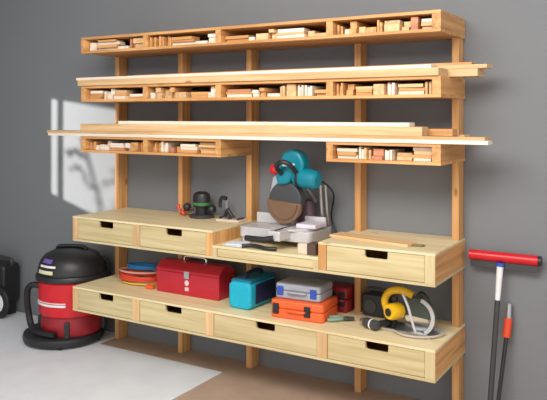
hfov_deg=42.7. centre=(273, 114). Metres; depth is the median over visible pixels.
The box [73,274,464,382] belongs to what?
drawer unit
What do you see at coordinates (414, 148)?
wood offcut
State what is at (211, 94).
wood offcut
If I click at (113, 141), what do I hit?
wood offcut
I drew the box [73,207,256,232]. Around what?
countertop
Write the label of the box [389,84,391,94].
wood offcut
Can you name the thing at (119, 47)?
wood offcut
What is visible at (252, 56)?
wall post
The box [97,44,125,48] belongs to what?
wood offcut
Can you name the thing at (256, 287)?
tool bag
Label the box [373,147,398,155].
wood offcut
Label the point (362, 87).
wood offcut
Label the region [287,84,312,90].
wood offcut
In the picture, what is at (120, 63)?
wall post
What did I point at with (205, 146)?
wood offcut
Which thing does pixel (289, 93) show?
wood offcut
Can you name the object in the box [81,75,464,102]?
cubby shelf
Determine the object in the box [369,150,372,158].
wood offcut
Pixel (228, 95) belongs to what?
wood offcut
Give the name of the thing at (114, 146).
wood offcut
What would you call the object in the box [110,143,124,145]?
wood offcut
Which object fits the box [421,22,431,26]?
wood offcut
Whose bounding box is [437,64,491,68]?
board
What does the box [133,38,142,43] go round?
wood offcut
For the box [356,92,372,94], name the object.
wood offcut
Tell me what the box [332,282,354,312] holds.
tool case
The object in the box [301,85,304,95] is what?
wood offcut
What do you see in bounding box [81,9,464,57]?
cubby shelf
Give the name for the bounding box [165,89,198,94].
wood offcut
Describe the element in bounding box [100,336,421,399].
floor
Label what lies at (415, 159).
wood offcut
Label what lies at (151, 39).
wood offcut
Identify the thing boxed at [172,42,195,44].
wood offcut
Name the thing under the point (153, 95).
wood offcut
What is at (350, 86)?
wood offcut
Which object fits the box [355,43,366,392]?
wall post
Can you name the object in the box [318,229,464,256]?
countertop
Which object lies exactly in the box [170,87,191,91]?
wood offcut
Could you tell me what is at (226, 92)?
wood offcut
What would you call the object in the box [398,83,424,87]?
wood offcut
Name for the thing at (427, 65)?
board
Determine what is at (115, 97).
wood offcut
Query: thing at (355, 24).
wood offcut
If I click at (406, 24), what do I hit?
wood offcut
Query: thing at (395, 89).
wood offcut
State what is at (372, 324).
cordless drill
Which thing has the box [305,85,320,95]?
wood offcut
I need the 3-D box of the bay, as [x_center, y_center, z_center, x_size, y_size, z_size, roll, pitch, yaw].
[0.072,0.772,3.989,0.669,0.076,0.502,0,0,31]
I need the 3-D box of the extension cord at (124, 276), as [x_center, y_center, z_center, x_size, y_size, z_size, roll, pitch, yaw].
[-0.866,1.072,4.596,0.353,0.063,0.196,0,0,31]
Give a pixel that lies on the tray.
(233, 219)
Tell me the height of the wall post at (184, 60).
2.040 m
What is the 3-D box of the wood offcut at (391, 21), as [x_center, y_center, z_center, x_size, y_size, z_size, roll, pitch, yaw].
[0.660,-0.464,3.616,0.080,0.019,0.259,0,0,31]
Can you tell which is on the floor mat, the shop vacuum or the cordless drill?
the shop vacuum
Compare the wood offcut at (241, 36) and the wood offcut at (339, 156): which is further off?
the wood offcut at (241, 36)
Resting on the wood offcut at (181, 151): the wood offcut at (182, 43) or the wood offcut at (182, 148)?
the wood offcut at (182, 148)
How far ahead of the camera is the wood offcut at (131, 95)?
4.41 m
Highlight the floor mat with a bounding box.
[0,311,221,399]
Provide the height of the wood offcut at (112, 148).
0.019 m
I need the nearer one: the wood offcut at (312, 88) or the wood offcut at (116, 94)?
the wood offcut at (312, 88)
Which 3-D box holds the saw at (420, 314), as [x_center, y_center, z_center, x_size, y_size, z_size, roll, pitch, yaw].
[0.698,0.991,3.553,0.325,0.229,0.187,0,0,36]
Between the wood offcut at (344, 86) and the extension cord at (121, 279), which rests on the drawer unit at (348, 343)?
the extension cord at (121, 279)
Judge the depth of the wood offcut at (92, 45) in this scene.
4.59 m
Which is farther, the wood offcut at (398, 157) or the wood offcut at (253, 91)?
the wood offcut at (253, 91)
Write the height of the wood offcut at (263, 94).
0.030 m
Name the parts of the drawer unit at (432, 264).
panel, drawer, panel, panel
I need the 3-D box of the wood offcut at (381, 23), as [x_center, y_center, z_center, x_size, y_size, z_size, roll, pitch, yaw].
[0.600,-0.443,3.629,0.012,0.049,0.229,0,0,31]
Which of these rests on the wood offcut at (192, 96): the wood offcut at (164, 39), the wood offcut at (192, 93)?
the wood offcut at (192, 93)
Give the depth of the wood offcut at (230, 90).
4.00 m
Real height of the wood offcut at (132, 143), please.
0.019 m
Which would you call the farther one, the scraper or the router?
the router
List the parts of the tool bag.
lid, carry handle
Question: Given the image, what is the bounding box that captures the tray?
[216,216,246,222]
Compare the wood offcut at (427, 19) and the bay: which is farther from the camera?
the bay
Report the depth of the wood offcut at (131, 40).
4.42 m
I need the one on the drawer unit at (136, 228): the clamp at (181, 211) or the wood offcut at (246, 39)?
the clamp at (181, 211)
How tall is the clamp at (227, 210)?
0.149 m
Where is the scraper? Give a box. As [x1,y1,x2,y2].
[496,303,512,399]
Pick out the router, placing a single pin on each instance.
(201, 202)
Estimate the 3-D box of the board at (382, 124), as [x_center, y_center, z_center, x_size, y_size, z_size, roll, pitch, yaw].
[-0.139,0.048,3.998,1.940,0.020,0.080,0,0,31]
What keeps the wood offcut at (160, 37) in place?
on the cubby shelf at (445, 25)
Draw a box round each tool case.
[272,295,337,322]
[276,276,332,302]
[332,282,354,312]
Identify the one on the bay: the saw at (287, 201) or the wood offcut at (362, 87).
the saw at (287, 201)
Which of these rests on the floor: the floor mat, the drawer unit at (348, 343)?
the floor mat
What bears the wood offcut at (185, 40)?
on the wood offcut at (182, 43)
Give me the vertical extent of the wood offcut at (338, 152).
0.019 m
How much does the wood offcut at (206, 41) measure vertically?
0.019 m
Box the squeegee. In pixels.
[468,249,541,399]
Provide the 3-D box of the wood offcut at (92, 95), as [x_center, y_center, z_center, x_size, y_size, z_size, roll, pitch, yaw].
[-1.134,-0.130,4.616,0.111,0.019,0.085,0,0,33]
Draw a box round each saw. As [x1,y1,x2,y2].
[240,149,337,242]
[381,286,445,339]
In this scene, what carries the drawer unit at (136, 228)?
attached to the wall
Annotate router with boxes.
[183,191,215,218]
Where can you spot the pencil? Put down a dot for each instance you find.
(416, 245)
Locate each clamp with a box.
[177,204,184,214]
[218,196,233,216]
[242,243,276,250]
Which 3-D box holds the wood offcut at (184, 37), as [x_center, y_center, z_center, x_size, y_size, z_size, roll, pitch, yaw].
[-0.530,-0.461,4.226,0.155,0.017,0.079,0,0,33]
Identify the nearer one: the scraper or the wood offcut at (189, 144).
the scraper
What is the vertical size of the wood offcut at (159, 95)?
0.036 m
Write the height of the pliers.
0.021 m
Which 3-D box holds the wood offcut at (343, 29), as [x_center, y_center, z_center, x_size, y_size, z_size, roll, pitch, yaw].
[0.411,-0.442,3.767,0.012,0.046,0.206,0,0,31]
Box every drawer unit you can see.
[73,207,256,258]
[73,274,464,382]
[318,229,464,287]
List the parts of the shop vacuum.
tank, carry handle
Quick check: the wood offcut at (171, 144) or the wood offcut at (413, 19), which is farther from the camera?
the wood offcut at (171, 144)
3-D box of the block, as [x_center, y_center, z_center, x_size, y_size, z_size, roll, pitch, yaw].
[0.188,0.703,3.696,0.110,0.062,0.064,0,0,31]
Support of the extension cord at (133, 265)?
on the extension cord at (122, 267)
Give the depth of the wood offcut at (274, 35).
3.89 m
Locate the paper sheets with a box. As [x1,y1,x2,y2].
[223,241,250,246]
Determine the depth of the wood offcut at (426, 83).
3.43 m
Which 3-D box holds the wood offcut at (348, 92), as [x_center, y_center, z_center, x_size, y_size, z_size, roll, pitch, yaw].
[0.451,-0.116,3.731,0.038,0.030,0.212,0,0,31]
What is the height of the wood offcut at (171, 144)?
0.058 m
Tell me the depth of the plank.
3.60 m
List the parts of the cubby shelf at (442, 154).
panel, panel, panel, panel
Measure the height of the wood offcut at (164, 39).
0.059 m
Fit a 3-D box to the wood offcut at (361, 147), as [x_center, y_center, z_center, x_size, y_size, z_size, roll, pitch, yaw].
[0.488,0.196,3.684,0.012,0.064,0.161,0,0,31]
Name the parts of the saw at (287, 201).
miter lock handle, miter arm, slide rail, support rod, power cord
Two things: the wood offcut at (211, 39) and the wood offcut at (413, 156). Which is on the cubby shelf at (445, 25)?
the wood offcut at (211, 39)
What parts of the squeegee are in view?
rubber blade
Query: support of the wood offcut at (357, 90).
on the wood offcut at (369, 93)
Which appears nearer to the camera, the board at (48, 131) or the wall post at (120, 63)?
the board at (48, 131)
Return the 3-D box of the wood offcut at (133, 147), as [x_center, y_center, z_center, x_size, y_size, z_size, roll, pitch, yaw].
[-0.833,0.210,4.465,0.056,0.036,0.166,0,0,31]
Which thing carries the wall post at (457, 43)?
on the floor
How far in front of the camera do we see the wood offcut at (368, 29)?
3.57 m
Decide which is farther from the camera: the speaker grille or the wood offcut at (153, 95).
the wood offcut at (153, 95)
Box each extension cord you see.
[119,267,156,273]
[119,270,156,288]
[121,279,156,284]
[127,262,157,270]
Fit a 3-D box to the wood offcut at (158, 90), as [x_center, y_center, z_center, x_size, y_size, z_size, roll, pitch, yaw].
[-0.634,-0.153,4.412,0.038,0.030,0.287,0,0,31]
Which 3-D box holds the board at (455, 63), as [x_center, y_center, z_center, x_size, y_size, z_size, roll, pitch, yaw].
[0.044,-0.255,4.040,2.210,0.014,0.060,0,0,31]
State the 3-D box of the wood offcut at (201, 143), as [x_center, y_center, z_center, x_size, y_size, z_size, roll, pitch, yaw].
[-0.359,0.170,4.153,0.132,0.014,0.084,0,0,31]
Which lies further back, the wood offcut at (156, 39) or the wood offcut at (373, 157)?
the wood offcut at (156, 39)
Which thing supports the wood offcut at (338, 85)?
on the cubby shelf at (443, 87)
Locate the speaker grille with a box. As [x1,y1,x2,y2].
[364,300,375,312]
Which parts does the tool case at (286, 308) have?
handle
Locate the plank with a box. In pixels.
[330,232,417,246]
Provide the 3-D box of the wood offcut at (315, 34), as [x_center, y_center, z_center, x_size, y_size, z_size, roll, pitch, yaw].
[0.318,-0.428,3.842,0.080,0.019,0.251,0,0,31]
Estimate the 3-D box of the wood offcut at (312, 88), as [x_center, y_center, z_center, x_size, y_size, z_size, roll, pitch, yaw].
[0.254,-0.128,3.827,0.012,0.054,0.209,0,0,31]
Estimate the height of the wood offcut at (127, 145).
0.030 m
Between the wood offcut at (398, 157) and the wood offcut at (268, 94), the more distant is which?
the wood offcut at (268, 94)
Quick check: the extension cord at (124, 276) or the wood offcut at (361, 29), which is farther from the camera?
the extension cord at (124, 276)
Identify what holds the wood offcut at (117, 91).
on the wood offcut at (116, 94)
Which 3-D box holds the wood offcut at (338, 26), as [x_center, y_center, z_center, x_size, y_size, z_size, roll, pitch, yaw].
[0.398,-0.446,3.777,0.012,0.055,0.225,0,0,31]
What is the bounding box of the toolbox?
[156,255,234,300]
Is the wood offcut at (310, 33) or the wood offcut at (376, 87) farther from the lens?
the wood offcut at (310, 33)
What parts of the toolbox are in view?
handle, lid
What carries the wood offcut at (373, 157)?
on the cubby shelf at (442, 154)
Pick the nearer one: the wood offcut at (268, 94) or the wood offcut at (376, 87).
the wood offcut at (376, 87)
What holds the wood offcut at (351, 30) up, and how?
on the cubby shelf at (445, 25)
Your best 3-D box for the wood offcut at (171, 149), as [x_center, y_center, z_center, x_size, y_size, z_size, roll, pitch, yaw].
[-0.554,0.213,4.362,0.038,0.030,0.252,0,0,31]
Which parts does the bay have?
panel, panel, drawer, panel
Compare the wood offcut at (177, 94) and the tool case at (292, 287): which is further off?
the wood offcut at (177, 94)
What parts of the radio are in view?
handle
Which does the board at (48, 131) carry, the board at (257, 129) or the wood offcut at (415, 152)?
the board at (257, 129)
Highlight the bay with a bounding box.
[212,237,318,271]
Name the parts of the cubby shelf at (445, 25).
panel, panel, panel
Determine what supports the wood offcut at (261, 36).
on the cubby shelf at (445, 25)
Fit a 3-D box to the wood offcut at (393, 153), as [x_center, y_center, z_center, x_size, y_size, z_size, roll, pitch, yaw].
[0.634,0.201,3.586,0.012,0.053,0.187,0,0,31]
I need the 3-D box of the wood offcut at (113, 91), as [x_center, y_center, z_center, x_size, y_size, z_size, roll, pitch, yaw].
[-0.975,-0.150,4.609,0.038,0.036,0.229,0,0,31]
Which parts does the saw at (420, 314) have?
handle, depth lever, saw blade, power cord, knob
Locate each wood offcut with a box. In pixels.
[90,43,97,47]
[90,96,104,98]
[91,91,110,93]
[91,94,104,96]
[95,140,112,149]
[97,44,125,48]
[98,39,123,42]
[98,41,124,45]
[100,144,107,149]
[108,140,134,144]
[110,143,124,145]
[110,145,124,147]
[111,89,138,94]
[111,147,128,150]
[114,96,129,98]
[115,93,131,95]
[116,90,133,93]
[118,46,129,48]
[125,143,130,147]
[130,39,133,47]
[130,94,142,96]
[131,142,141,145]
[131,145,140,150]
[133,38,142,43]
[135,43,142,47]
[150,38,153,46]
[151,93,156,98]
[154,37,158,46]
[155,144,158,151]
[156,88,169,92]
[157,93,164,97]
[159,36,161,45]
[161,141,178,151]
[162,37,167,45]
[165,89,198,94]
[166,142,185,151]
[169,147,176,152]
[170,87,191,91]
[171,39,199,42]
[172,36,199,39]
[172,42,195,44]
[175,92,190,97]
[180,143,199,146]
[180,150,200,152]
[181,147,199,149]
[191,92,209,94]
[191,95,207,97]
[196,40,208,43]
[199,145,214,147]
[200,142,214,144]
[200,147,214,150]
[201,151,214,153]
[208,92,215,97]
[209,37,215,42]
[225,35,253,39]
[226,92,252,93]
[227,38,248,41]
[227,94,252,96]
[228,89,258,91]
[252,90,260,93]
[256,33,271,39]
[259,88,279,91]
[261,91,279,96]
[267,93,279,96]
[269,29,277,32]
[272,33,276,38]
[277,31,307,35]
[277,34,307,38]
[278,28,309,32]
[280,86,282,95]
[283,86,286,95]
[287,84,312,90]
[287,91,297,95]
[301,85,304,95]
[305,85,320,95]
[308,31,321,36]
[310,86,325,95]
[314,33,325,35]
[315,90,325,92]
[337,25,348,34]
[337,84,340,95]
[337,148,358,151]
[337,151,358,155]
[338,155,358,158]
[341,26,349,33]
[341,83,348,95]
[346,90,355,94]
[348,84,369,89]
[349,28,358,33]
[350,21,369,28]
[356,86,372,88]
[356,89,372,92]
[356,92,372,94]
[359,27,366,32]
[359,146,372,158]
[364,147,377,159]
[366,27,376,32]
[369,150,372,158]
[372,156,384,159]
[373,84,387,90]
[373,91,387,94]
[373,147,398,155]
[377,20,384,31]
[380,22,384,31]
[384,24,403,31]
[385,20,403,24]
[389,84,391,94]
[390,148,404,159]
[392,83,400,94]
[397,151,413,156]
[397,156,413,160]
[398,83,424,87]
[398,91,424,94]
[399,87,424,90]
[404,21,410,26]
[411,17,422,23]
[411,23,421,29]
[412,155,431,158]
[413,147,431,150]
[414,151,431,154]
[414,158,431,161]
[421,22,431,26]
[422,18,431,21]
[425,82,428,93]
[429,81,431,93]
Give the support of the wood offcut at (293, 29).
on the wood offcut at (300, 32)
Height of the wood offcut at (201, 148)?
0.019 m
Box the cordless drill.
[359,317,396,330]
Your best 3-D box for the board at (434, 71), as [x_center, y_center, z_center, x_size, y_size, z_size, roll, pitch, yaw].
[-0.213,-0.209,4.030,2.420,0.038,0.140,0,0,31]
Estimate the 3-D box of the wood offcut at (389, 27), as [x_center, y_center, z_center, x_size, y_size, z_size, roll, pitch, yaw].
[0.649,-0.436,3.597,0.080,0.036,0.225,0,0,31]
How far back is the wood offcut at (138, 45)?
4.38 m
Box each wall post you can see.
[115,57,126,338]
[178,53,190,352]
[246,50,258,367]
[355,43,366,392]
[452,38,463,399]
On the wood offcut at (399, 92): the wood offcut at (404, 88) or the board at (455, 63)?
the wood offcut at (404, 88)
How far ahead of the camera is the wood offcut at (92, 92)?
4.57 m
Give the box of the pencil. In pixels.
[411,244,425,246]
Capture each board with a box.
[47,130,487,140]
[48,133,492,144]
[76,64,436,79]
[78,67,446,85]
[80,124,427,135]
[118,121,414,126]
[133,62,474,75]
[428,129,456,135]
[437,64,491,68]
[447,68,484,77]
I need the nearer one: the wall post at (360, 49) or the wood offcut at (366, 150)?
the wood offcut at (366, 150)
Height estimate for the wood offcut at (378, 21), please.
0.063 m
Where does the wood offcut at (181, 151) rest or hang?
on the cubby shelf at (223, 147)
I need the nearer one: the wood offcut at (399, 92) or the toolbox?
the wood offcut at (399, 92)
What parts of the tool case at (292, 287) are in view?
handle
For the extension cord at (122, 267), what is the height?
0.021 m
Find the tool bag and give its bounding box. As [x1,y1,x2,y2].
[229,268,275,309]
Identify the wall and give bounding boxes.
[0,0,546,399]
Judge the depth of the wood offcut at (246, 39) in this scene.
4.01 m
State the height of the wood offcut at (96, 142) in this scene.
0.056 m
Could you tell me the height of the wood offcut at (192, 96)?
0.019 m
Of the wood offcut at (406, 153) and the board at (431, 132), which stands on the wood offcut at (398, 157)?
the wood offcut at (406, 153)
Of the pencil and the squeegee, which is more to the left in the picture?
the pencil
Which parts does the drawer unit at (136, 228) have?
panel, drawer, panel, drawer, panel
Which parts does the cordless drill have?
motor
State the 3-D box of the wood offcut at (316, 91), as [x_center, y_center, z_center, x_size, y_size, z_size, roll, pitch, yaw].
[0.272,-0.125,3.753,0.073,0.019,0.088,0,0,30]
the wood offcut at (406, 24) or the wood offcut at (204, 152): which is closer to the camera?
the wood offcut at (406, 24)
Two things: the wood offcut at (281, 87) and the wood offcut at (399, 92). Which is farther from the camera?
the wood offcut at (281, 87)
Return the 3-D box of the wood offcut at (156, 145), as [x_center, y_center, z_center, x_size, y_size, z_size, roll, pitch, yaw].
[-0.664,0.202,4.387,0.012,0.052,0.230,0,0,31]
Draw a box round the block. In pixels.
[298,242,317,255]
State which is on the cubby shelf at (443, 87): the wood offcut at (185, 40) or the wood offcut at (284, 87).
the wood offcut at (284, 87)
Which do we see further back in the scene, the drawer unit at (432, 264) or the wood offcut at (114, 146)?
the wood offcut at (114, 146)
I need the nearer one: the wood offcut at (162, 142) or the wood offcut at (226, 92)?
the wood offcut at (226, 92)
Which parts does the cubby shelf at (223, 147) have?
panel, panel, panel, panel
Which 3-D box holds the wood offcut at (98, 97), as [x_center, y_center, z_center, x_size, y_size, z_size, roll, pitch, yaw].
[-1.142,-0.111,4.603,0.100,0.019,0.085,0,0,32]
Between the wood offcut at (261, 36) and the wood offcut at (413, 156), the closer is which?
the wood offcut at (413, 156)
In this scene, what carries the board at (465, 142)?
on the cubby shelf at (223, 147)
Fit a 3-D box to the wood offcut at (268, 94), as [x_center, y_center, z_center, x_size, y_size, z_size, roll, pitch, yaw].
[0.069,-0.111,3.999,0.080,0.019,0.266,0,0,31]
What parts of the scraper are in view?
knob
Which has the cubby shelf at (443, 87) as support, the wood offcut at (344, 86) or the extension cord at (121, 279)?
the wood offcut at (344, 86)
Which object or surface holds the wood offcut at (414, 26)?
on the cubby shelf at (445, 25)
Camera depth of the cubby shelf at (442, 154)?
3.52 m
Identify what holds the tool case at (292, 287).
on the tool case at (286, 308)
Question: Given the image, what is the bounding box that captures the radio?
[362,286,391,317]
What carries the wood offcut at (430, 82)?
on the cubby shelf at (443, 87)
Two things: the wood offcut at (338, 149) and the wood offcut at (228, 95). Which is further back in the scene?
the wood offcut at (228, 95)
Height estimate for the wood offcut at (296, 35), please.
0.019 m
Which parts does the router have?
knob, motor, knob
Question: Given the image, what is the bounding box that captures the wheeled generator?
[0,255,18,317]
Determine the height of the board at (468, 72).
0.038 m
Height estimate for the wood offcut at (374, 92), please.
0.019 m
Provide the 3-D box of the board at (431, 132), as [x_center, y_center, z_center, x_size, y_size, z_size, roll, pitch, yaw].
[-0.033,0.086,4.039,2.180,0.034,0.080,0,0,31]
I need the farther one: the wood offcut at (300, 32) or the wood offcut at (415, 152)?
the wood offcut at (300, 32)
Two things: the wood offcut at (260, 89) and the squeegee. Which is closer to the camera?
the squeegee
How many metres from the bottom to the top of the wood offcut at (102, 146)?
0.036 m
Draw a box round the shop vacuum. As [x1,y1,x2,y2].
[22,244,110,350]
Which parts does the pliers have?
handle, handle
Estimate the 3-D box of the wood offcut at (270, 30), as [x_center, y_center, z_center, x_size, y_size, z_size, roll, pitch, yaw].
[0.057,-0.464,3.974,0.032,0.019,0.271,0,0,31]
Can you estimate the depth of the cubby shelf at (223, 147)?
4.24 m
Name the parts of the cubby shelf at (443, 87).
panel, panel, panel, panel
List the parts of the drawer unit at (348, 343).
panel, drawer, drawer, drawer, panel, drawer, panel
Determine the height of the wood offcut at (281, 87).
0.056 m
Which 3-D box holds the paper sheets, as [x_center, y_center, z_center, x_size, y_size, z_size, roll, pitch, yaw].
[-0.201,0.729,3.960,0.140,0.009,0.110,0,0,31]
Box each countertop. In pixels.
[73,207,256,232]
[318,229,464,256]
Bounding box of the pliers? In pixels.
[327,315,353,321]
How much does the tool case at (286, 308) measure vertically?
0.098 m
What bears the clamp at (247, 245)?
on the bay
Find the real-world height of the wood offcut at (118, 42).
0.019 m
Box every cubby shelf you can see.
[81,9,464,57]
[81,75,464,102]
[81,136,250,156]
[326,142,464,165]
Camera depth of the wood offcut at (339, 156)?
3.65 m
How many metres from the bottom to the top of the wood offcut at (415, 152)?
0.019 m
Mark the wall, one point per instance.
(46, 180)
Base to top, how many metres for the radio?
0.154 m
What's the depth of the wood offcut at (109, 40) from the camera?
4.50 m

